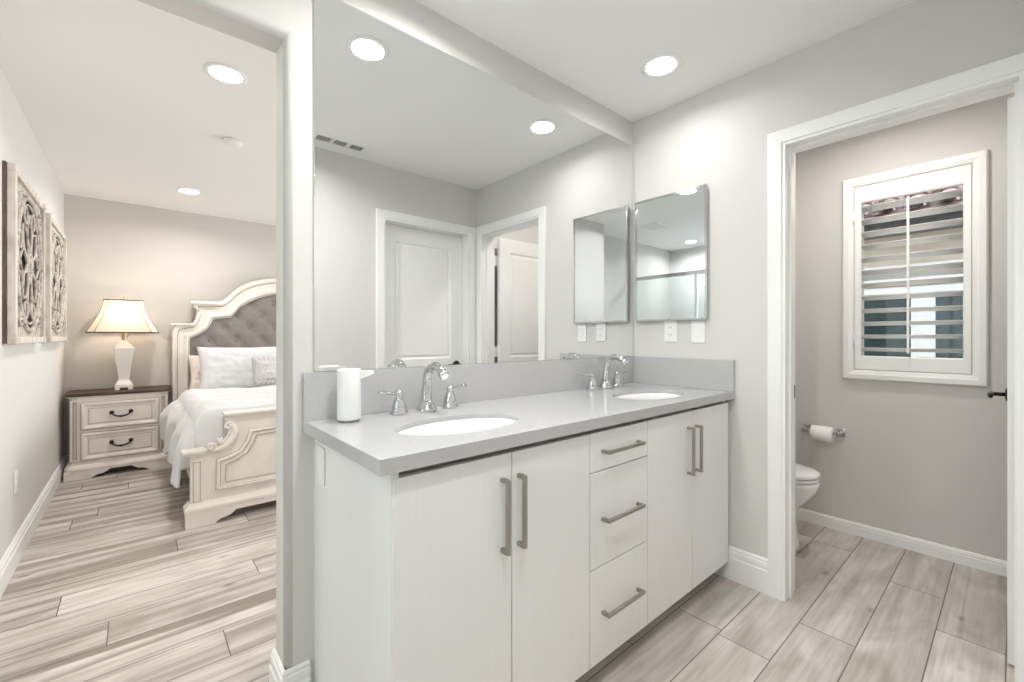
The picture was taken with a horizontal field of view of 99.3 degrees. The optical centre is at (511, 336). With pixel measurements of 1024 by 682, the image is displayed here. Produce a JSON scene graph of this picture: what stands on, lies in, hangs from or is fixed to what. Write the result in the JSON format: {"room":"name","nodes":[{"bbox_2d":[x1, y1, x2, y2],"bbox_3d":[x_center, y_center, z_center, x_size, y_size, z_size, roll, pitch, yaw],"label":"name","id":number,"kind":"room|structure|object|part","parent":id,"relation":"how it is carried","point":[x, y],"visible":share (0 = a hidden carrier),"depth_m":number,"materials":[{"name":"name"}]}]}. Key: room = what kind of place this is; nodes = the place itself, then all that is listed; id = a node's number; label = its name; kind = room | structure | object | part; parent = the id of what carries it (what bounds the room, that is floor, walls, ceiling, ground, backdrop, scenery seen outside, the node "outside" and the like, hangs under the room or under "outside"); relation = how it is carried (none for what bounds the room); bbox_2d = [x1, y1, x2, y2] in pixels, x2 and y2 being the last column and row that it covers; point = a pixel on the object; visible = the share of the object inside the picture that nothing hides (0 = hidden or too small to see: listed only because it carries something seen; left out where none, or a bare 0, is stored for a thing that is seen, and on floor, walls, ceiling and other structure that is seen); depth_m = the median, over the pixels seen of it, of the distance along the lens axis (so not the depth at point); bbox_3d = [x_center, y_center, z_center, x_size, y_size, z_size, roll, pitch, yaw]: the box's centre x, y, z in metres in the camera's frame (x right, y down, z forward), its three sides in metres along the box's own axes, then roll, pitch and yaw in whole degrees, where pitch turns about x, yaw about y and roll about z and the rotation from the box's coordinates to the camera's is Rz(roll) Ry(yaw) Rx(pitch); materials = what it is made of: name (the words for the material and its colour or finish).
{"room":"bathroom","nodes":[
{"label":"bathroom","id":0,"kind":"room"},
{"bbox_2d":[0,68,63,559],"bbox_3d":[-2.745,-0.036,2.355,0.120,2.428,3.969,0,0,-41],"label":"wall","id":1,"kind":"structure","parent":0,"point":[31,374],"depth_m":2.50,"materials":[{"name":"beige paint"}]},
{"bbox_2d":[14,469,17,494],"bbox_3d":[-2.589,0.758,2.271,0.007,0.116,0.072,0,0,-41],"label":"power outlet","id":2,"kind":"object","parent":1,"relation":"attached to","point":[16,471],"visible":1,"depth_m":2.26,"materials":[{"name":"white plastic"}]},
{"bbox_2d":[2,160,45,344],"bbox_3d":[-2.675,-0.396,2.401,0.046,0.870,0.892,0,0,-41],"label":"carved wall panel","id":3,"kind":"object","parent":1,"relation":"attached to","point":[23,211],"visible":1,"depth_m":2.23,"materials":[{"name":"beige wood"}]},
{"bbox_3d":[-2.669,-0.396,2.407,0.031,0.793,0.810,0,0,-41],"label":"ground plate","id":4,"kind":"part","parent":3,"relation":"part of","materials":[{"name":"beige wood"}]},
{"bbox_2d":[0,456,65,597],"bbox_3d":[-2.655,1.108,2.354,0.016,0.140,3.813,0,0,-41],"label":"baseboard","id":5,"kind":"structure","parent":1,"relation":"attached to","point":[12,556],"depth_m":2.46,"materials":[{"name":"white wood"}]},
{"bbox_2d":[45,213,66,342],"bbox_3d":[-3.401,-0.396,3.242,0.046,0.870,0.892,0,0,-41],"label":"carved wall panel","id":6,"kind":"object","parent":1,"relation":"attached to","point":[55,239],"visible":0.98,"depth_m":3.16,"materials":[{"name":"beige wood"}]},
{"bbox_3d":[-3.395,-0.396,3.247,0.031,0.793,0.810,0,0,-41],"label":"ground plate","id":7,"kind":"part","parent":6,"relation":"part of","materials":[{"name":"beige wood"}]},
{"bbox_2d":[64,194,275,454],"bbox_3d":[-2.068,-0.036,5.482,4.993,2.428,0.120,0,0,-41],"label":"wall","id":8,"kind":"structure","parent":0,"point":[166,259],"depth_m":4.16,"materials":[{"name":"paint"}]},
{"bbox_2d":[137,0,632,681],"bbox_3d":[-0.362,-0.036,1.703,5.050,2.428,0.130,0,0,-41],"label":"wall","id":9,"kind":"structure","parent":0,"point":[285,28],"depth_m":1.36,"materials":[{"name":"beige paint"}]},
{"bbox_2d":[269,647,310,681],"bbox_3d":[-0.711,1.099,1.391,0.086,0.158,0.146,0,0,-41],"label":"baseboard","id":10,"kind":"structure","parent":9,"relation":"attached to","point":[301,672],"depth_m":1.35,"materials":[{"name":"white wood"}]},
{"bbox_2d":[303,356,633,421],"bbox_3d":[0.023,0.189,1.937,1.779,0.151,0.020,0,0,-41],"label":"backsplash","id":11,"kind":"structure","parent":9,"relation":"attached to","point":[488,381],"depth_m":1.75,"materials":[{"name":"grey stone"}]},
{"bbox_2d":[314,0,632,371],"bbox_3d":[0.037,-0.499,1.958,1.761,1.222,0.005,0,0,-41],"label":"vanity mirror","id":12,"kind":"object","parent":9,"relation":"attached to","point":[462,216],"visible":1,"depth_m":1.71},
{"bbox_2d":[0,0,915,225],"bbox_3d":[-0.577,-1.310,2.832,6.200,0.120,6.120,0,0,-41],"label":"ceiling","id":13,"kind":"structure","parent":0,"point":[117,97],"depth_m":2.01,"materials":[{"name":"paint"}]},
{"bbox_2d":[176,187,201,194],"bbox_3d":[-2.772,-1.247,3.734,0.180,0.006,0.180,0,0,-41],"label":"recessed light","id":14,"kind":"object","parent":13,"relation":"in","point":[183,190],"visible":1,"depth_m":3.73,"materials":[{"name":"white plastic"}]},
{"bbox_2d":[203,62,247,84],"bbox_3d":[-1.361,-1.247,2.071,0.180,0.006,0.180,0,0,-41],"label":"recessed light","id":15,"kind":"object","parent":13,"relation":"in","point":[224,73],"visible":1,"depth_m":2.06,"materials":[{"name":"white plastic"}]},
{"bbox_2d":[223,137,242,146],"bbox_3d":[-1.783,-1.239,2.780,0.110,0.022,0.110,0,0,-41],"label":"smoke detector","id":16,"kind":"object","parent":13,"relation":"attached to","point":[233,142],"visible":1,"depth_m":2.76,"materials":[{"name":"paint"}]},
{"bbox_2d":[641,53,681,77],"bbox_3d":[0.687,-1.247,2.006,0.180,0.006,0.180,0,0,-41],"label":"recessed light","id":17,"kind":"object","parent":13,"relation":"in","point":[664,64],"visible":1,"depth_m":2.00,"materials":[{"name":"white plastic"}]},
{"bbox_2d":[0,465,1013,681],"bbox_3d":[-0.564,1.208,2.817,6.200,0.060,6.080,0,0,-41],"label":"floor","id":18,"kind":"structure","parent":0,"point":[111,584],"depth_m":1.87,"materials":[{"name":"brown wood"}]},
{"bbox_2d":[63,385,171,481],"bbox_3d":[-3.482,0.824,3.881,0.703,0.706,0.406,0,0,-41],"label":"nightstand","id":19,"kind":"object","parent":18,"relation":"on","point":[109,428],"visible":0.96,"depth_m":3.73,"materials":[{"name":"white wood"}]},
{"bbox_3d":[-3.493,0.501,3.893,0.679,0.009,0.373,0,0,-41],"label":"cornice","id":20,"kind":"part","parent":19,"relation":"part of","materials":[{"name":"brown wood"}]},
{"bbox_3d":[-3.375,0.915,3.760,0.505,0.228,0.019,0,0,-41],"label":"drawer","id":21,"kind":"part","parent":19,"relation":"part of","materials":[{"name":"white wood"}]},
{"bbox_3d":[-3.375,0.662,3.760,0.505,0.227,0.019,0,0,-41],"label":"drawer","id":22,"kind":"part","parent":19,"relation":"part of","materials":[{"name":"white wood"}]},
{"bbox_3d":[-3.361,0.913,3.743,0.156,0.060,0.039,0,0,-41],"label":"drawer pull","id":23,"kind":"part","parent":19,"relation":"part of","materials":[{"name":"black metal"}]},
{"bbox_3d":[-3.361,0.661,3.743,0.156,0.060,0.039,0,0,-41],"label":"drawer pull","id":24,"kind":"part","parent":19,"relation":"part of","materials":[{"name":"black metal"}]},
{"bbox_2d":[85,297,159,389],"bbox_3d":[-3.492,0.056,3.916,0.491,0.830,0.347,0,0,-41],"label":"table lamp","id":25,"kind":"object","parent":19,"relation":"on","point":[118,316],"visible":1,"depth_m":3.85,"materials":[{"name":"white ceramic"}]},
{"bbox_3d":[-3.492,-0.181,3.916,0.480,0.286,0.336,0,0,-41],"label":"lamp shade","id":26,"kind":"part","parent":25,"relation":"part of","materials":[{"name":"fabric"}]},
{"bbox_2d":[170,278,275,529],"bbox_3d":[-1.912,0.268,4.088,2.028,1.820,2.105,0,0,-41],"label":"bed","id":27,"kind":"object","parent":18,"relation":"on","point":[238,471],"visible":0.2,"depth_m":2.94,"materials":[{"name":"white wood"}]},
{"bbox_3d":[-2.556,0.268,4.833,1.952,1.820,0.135,0,0,-41],"label":"headboard","id":28,"kind":"part","parent":27,"relation":"part of","materials":[{"name":"grey fabric"}]},
{"bbox_3d":[-2.563,0.073,4.841,1.660,1.110,0.032,0,0,-41],"label":"tufted panel","id":29,"kind":"part","parent":27,"relation":"part of","materials":[{"name":"grey fabric"}]},
{"bbox_3d":[-1.259,0.795,3.331,1.976,0.555,0.083,0,0,-41],"label":"footboard","id":30,"kind":"part","parent":27,"relation":"part of","materials":[{"name":"white wood"}]},
{"bbox_3d":[-1.265,0.504,3.338,1.604,0.028,0.117,0,0,-41],"label":"cornice","id":31,"kind":"part","parent":27,"relation":"part of","materials":[{"name":"white wood"}]},
{"bbox_3d":[-1.934,0.728,4.112,1.836,0.300,1.790,0,0,-41],"label":"mattress","id":32,"kind":"object","parent":27,"relation":"on","visible":0},
{"bbox_2d":[187,355,200,388],"bbox_3d":[-2.834,0.356,4.382,0.700,0.352,0.182,0,0,-41],"label":"pillow","id":33,"kind":"object","parent":32,"relation":"on","point":[194,361],"visible":0.14,"depth_m":4.17,"materials":[{"name":"fabric"}]},
{"bbox_2d":[159,384,275,487],"bbox_3d":[-1.772,0.696,3.922,2.145,0.499,1.470,0,0,-41],"label":"duvet","id":34,"kind":"object","parent":32,"relation":"on","point":[195,419],"visible":0.41,"depth_m":3.04,"materials":[{"name":"white fabric"}]},
{"bbox_2d":[251,357,275,384],"bbox_3d":[-2.274,0.327,4.300,0.510,0.262,0.154,0,0,-41],"label":"throw pillow","id":35,"kind":"object","parent":34,"relation":"on","point":[266,374],"visible":0.36,"depth_m":4.17,"materials":[{"name":"grey fabric"}]},
{"bbox_2d":[196,347,275,388],"bbox_3d":[-2.638,0.320,4.298,0.770,0.451,0.266,0,0,-41],"label":"pillow","id":36,"kind":"object","parent":32,"relation":"on","point":[220,367],"visible":0.62,"depth_m":4.14,"materials":[{"name":"white fabric"}]},
{"bbox_2d":[314,393,727,681],"bbox_3d":[0.229,0.739,1.741,1.764,0.878,0.587,0,0,-41],"label":"vanity cabinet","id":37,"kind":"object","parent":18,"relation":"on","point":[537,561],"visible":0.99,"depth_m":1.25,"materials":[{"name":"white laminate"}]},
{"bbox_2d":[316,444,324,486],"bbox_3d":[-0.586,0.392,1.328,0.007,0.114,0.070,0,0,-41],"label":"wall plate","id":38,"kind":"object","parent":37,"relation":"attached to","point":[320,451],"visible":1,"depth_m":1.32,"materials":[{"name":"white plastic"}]},
{"bbox_3d":[-0.139,0.701,1.090,0.346,0.766,0.020,0,0,-41],"label":"door","id":39,"kind":"part","parent":37,"relation":"part of","materials":[{"name":"white laminate"}]},
{"bbox_3d":[-0.017,0.480,1.161,0.011,0.200,0.032,0,0,-41],"label":"handle","id":40,"kind":"part","parent":37,"relation":"part of","materials":[{"name":"silver metal"}]},
{"bbox_2d":[303,356,734,475],"bbox_3d":[0.212,0.206,1.734,1.800,0.186,0.572,0,0,-41],"label":"countertop","id":41,"kind":"structure","parent":37,"relation":"on","point":[548,399],"depth_m":1.56,"materials":[{"name":"grey stone"}]},
{"bbox_2d":[337,368,373,422],"bbox_3d":[-0.492,0.182,1.358,0.106,0.163,0.071,0,0,12],"label":"soap dispenser","id":42,"kind":"object","parent":41,"relation":"on","point":[348,379],"visible":1,"depth_m":1.33,"materials":[{"name":"white plastic"}]},
{"bbox_2d":[378,362,466,414],"bbox_3d":[-0.274,0.175,1.514,0.353,0.177,0.169,0,0,-41],"label":"faucet","id":43,"kind":"object","parent":41,"relation":"on","point":[399,407],"visible":1,"depth_m":1.53,"materials":[{"name":"silver metal"}]},
{"bbox_3d":[-0.402,0.221,1.472,0.104,0.085,0.060,0,0,-41],"label":"handle","id":44,"kind":"part","parent":43,"relation":"part of","materials":[{"name":"silver metal"}]},
{"bbox_3d":[-0.274,0.175,1.514,0.074,0.177,0.169,0,0,-41],"label":"spout","id":45,"kind":"part","parent":43,"relation":"part of","materials":[{"name":"silver metal"}]},
{"bbox_3d":[-0.214,0.221,1.635,0.104,0.085,0.060,0,0,-41],"label":"handle","id":46,"kind":"part","parent":43,"relation":"part of","materials":[{"name":"silver metal"}]},
{"bbox_2d":[398,418,515,435],"bbox_3d":[-0.156,0.359,1.327,0.443,0.161,0.282,0,0,-41],"label":"sink","id":47,"kind":"object","parent":41,"relation":"in","point":[459,426],"visible":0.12,"depth_m":1.45,"materials":[{"name":"white ceramic"}]},
{"bbox_2d":[582,354,627,389],"bbox_3d":[0.510,0.175,2.192,0.353,0.177,0.169,0,0,-41],"label":"faucet","id":48,"kind":"object","parent":41,"relation":"on","point":[605,383],"visible":1,"depth_m":2.20,"materials":[{"name":"silver metal"}]},
{"bbox_3d":[0.383,0.221,2.150,0.104,0.085,0.060,0,0,-41],"label":"handle","id":49,"kind":"part","parent":48,"relation":"part of","materials":[{"name":"silver metal"}]},
{"bbox_3d":[0.510,0.175,2.192,0.074,0.177,0.169,0,0,-41],"label":"spout","id":50,"kind":"part","parent":48,"relation":"part of","materials":[{"name":"silver metal"}]},
{"bbox_3d":[0.571,0.221,2.312,0.104,0.085,0.060,0,0,-41],"label":"handle","id":51,"kind":"part","parent":48,"relation":"part of","materials":[{"name":"silver metal"}]},
{"bbox_2d":[616,393,680,399],"bbox_3d":[0.625,0.359,1.991,0.443,0.161,0.282,0,0,-41],"label":"sink","id":52,"kind":"object","parent":41,"relation":"in","point":[638,396],"visible":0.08,"depth_m":2.13,"materials":[{"name":"white ceramic"}]},
{"bbox_3d":[0.028,0.480,1.200,0.011,0.200,0.032,0,0,-41],"label":"handle","id":53,"kind":"part","parent":37,"relation":"part of","materials":[{"name":"silver metal"}]},
{"bbox_3d":[0.120,0.701,1.314,0.331,0.766,0.020,0,0,-41],"label":"door","id":54,"kind":"part","parent":37,"relation":"part of","materials":[{"name":"white laminate"}]},
{"bbox_3d":[0.205,0.683,1.746,1.699,0.768,0.523,0,0,-41],"label":"frame","id":55,"kind":"part","parent":37,"relation":"part of","materials":[{"name":"white wood"}]},
{"bbox_3d":[0.376,0.382,1.535,0.337,0.128,0.020,0,0,-41],"label":"drawer","id":56,"kind":"part","parent":37,"relation":"part of","materials":[{"name":"white laminate"}]},
{"bbox_3d":[0.376,0.926,1.535,0.337,0.315,0.020,0,0,-41],"label":"drawer","id":57,"kind":"part","parent":37,"relation":"part of","materials":[{"name":"white laminate"}]},
{"bbox_3d":[0.376,0.608,1.535,0.337,0.315,0.020,0,0,-41],"label":"drawer","id":58,"kind":"part","parent":37,"relation":"part of","materials":[{"name":"white laminate"}]},
{"bbox_3d":[0.392,0.924,1.514,0.216,0.011,0.032,0,0,-41],"label":"handle","id":59,"kind":"part","parent":37,"relation":"part of","materials":[{"name":"silver metal"}]},
{"bbox_3d":[0.392,0.611,1.514,0.216,0.011,0.032,0,0,-41],"label":"handle","id":60,"kind":"part","parent":37,"relation":"part of","materials":[{"name":"silver metal"}]},
{"bbox_3d":[0.392,0.384,1.514,0.216,0.011,0.032,0,0,-41],"label":"handle","id":61,"kind":"part","parent":37,"relation":"part of","materials":[{"name":"silver metal"}]},
{"bbox_3d":[0.636,0.701,1.759,0.342,0.766,0.020,0,0,-41],"label":"door","id":62,"kind":"part","parent":37,"relation":"part of","materials":[{"name":"white laminate"}]},
{"bbox_3d":[0.752,0.480,1.825,0.011,0.200,0.032,0,0,-41],"label":"handle","id":63,"kind":"part","parent":37,"relation":"part of","materials":[{"name":"silver metal"}]},
{"bbox_3d":[0.804,0.480,1.870,0.011,0.200,0.032,0,0,-41],"label":"handle","id":64,"kind":"part","parent":37,"relation":"part of","materials":[{"name":"silver metal"}]},
{"bbox_3d":[0.903,0.701,1.989,0.355,0.766,0.020,0,0,-41],"label":"door","id":65,"kind":"part","parent":37,"relation":"part of","materials":[{"name":"white laminate"}]},
{"bbox_2d":[795,462,820,552],"bbox_3d":[1.383,0.794,2.605,0.430,0.768,0.774,0,0,-41],"label":"toilet","id":66,"kind":"object","parent":18,"relation":"on","point":[807,479],"visible":0.16,"depth_m":2.31,"materials":[{"name":"white ceramic"}]},
{"bbox_3d":[1.445,0.767,2.532,0.372,0.018,0.578,0,0,-41],"label":"seat","id":67,"kind":"part","parent":66,"relation":"part of","materials":[{"name":"white ceramic"}]},
{"bbox_3d":[1.446,0.735,2.531,0.376,0.038,0.580,0,0,-41],"label":"lid","id":68,"kind":"part","parent":66,"relation":"part of","materials":[{"name":"white ceramic"}]},
{"bbox_2d":[633,0,1023,557],"bbox_3d":[1.259,-0.036,1.987,0.115,2.428,1.560,0,0,-41],"label":"wall","id":69,"kind":"structure","parent":0,"point":[716,137],"depth_m":2.04,"materials":[{"name":"beige paint"}]},
{"bbox_2d":[664,320,676,341],"bbox_3d":[0.859,-0.030,2.356,0.007,0.116,0.072,0,0,-41],"label":"power outlet","id":70,"kind":"object","parent":69,"relation":"attached to","point":[670,327],"visible":0.94,"depth_m":2.35,"materials":[{"name":"white plastic"}]},
{"bbox_2d":[635,184,707,321],"bbox_3d":[0.851,-0.428,2.350,0.027,0.682,0.414,0,0,-41],"label":"medicine cabinet","id":71,"kind":"object","parent":69,"relation":"attached to","point":[671,229],"visible":1,"depth_m":2.32,"materials":[{"name":"silver metal"}]},
{"bbox_2d":[691,320,704,342],"bbox_3d":[0.959,-0.026,2.240,0.007,0.116,0.072,0,0,-41],"label":"light switch","id":72,"kind":"object","parent":69,"relation":"attached to","point":[697,326],"visible":1,"depth_m":2.24,"materials":[{"name":"white plastic"}]},
{"bbox_2d":[714,545,767,594],"bbox_3d":[1.091,1.099,2.082,0.016,0.158,0.247,0,0,-41],"label":"baseboard","id":73,"kind":"structure","parent":69,"relation":"attached to","point":[748,569],"depth_m":2.06,"materials":[{"name":"white wood"}]},
{"bbox_2d":[767,52,1023,681],"bbox_3d":[1.488,0.127,1.722,0.149,2.102,0.819,0,0,-41],"label":"door frame","id":74,"kind":"structure","parent":69,"relation":"attached to","point":[1005,76],"depth_m":1.94,"materials":[{"name":"white wood"}]},
{"bbox_2d":[987,97,1013,664],"bbox_3d":[2.001,0.158,1.769,0.717,2.020,0.109,0,0,-41],"label":"door","id":75,"kind":"structure","parent":69,"relation":"in","point":[1009,391],"depth_m":1.55,"materials":[{"name":"white wood"}]},
{"bbox_3d":[2.181,0.261,1.953,0.147,0.062,0.066,0,0,-41],"label":"handle","id":76,"kind":"part","parent":75,"relation":"part of","materials":[{"name":"black metal"}]},
{"bbox_2d":[795,93,1013,560],"bbox_3d":[2.098,-0.036,2.626,0.120,2.428,1.690,0,0,-41],"label":"wall","id":77,"kind":"structure","parent":0,"point":[924,461],"depth_m":2.46,"materials":[{"name":"paint"}]},
{"bbox_2d":[801,424,845,436],"bbox_3d":[1.911,0.581,2.682,0.088,0.048,0.220,0,0,-41],"label":"toilet paper holder","id":78,"kind":"object","parent":77,"relation":"attached to","point":[841,432],"visible":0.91,"depth_m":2.64,"materials":[{"name":"silver metal"}]},
{"bbox_2d":[810,425,834,442],"bbox_3d":[1.896,0.592,2.658,0.091,0.091,0.108,0,0,-41],"label":"toilet paper roll","id":79,"kind":"object","parent":78,"relation":"hanging from","point":[820,433],"visible":0.98,"depth_m":2.63,"materials":[{"name":"white paper"}]},
{"bbox_2d":[796,508,1006,576],"bbox_3d":[2.004,1.142,2.630,0.016,0.072,1.560,0,0,-41],"label":"baseboard","id":80,"kind":"structure","parent":77,"relation":"attached to","point":[970,559],"depth_m":2.40,"materials":[{"name":"white wood"}]},
{"label":"outside","id":81,"kind":"structure","parent":0,"visible":0},
{"bbox_3d":[5.257,1.428,5.149,7.700,0.100,14.000,0,0,-41],"label":"ground","id":82,"kind":"structure","parent":81,"visible":0},
{"bbox_2d":[863,185,962,357],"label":"window","id":83,"kind":"structure","parent":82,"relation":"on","point":[951,286],"depth_m":4.45,"materials":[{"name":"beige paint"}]},
{"bbox_3d":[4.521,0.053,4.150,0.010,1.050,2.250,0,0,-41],"label":"pane","id":84,"kind":"part","parent":83,"relation":"part of","materials":[{"name":"clear glass"}]},
{"bbox_2d":[842,149,988,386],"bbox_3d":[2.200,-0.344,2.411,0.099,1.192,0.596,0,0,-41],"label":"plantation shutter","id":85,"kind":"object","parent":83,"relation":"attached to","point":[969,170],"visible":1,"depth_m":2.37,"materials":[{"name":"white wood"}]},
{"bbox_3d":[2.167,-0.338,2.381,0.008,0.860,0.011,0,0,-41],"label":"tilt rod","id":86,"kind":"part","parent":85,"relation":"part of","materials":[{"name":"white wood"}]}
]}

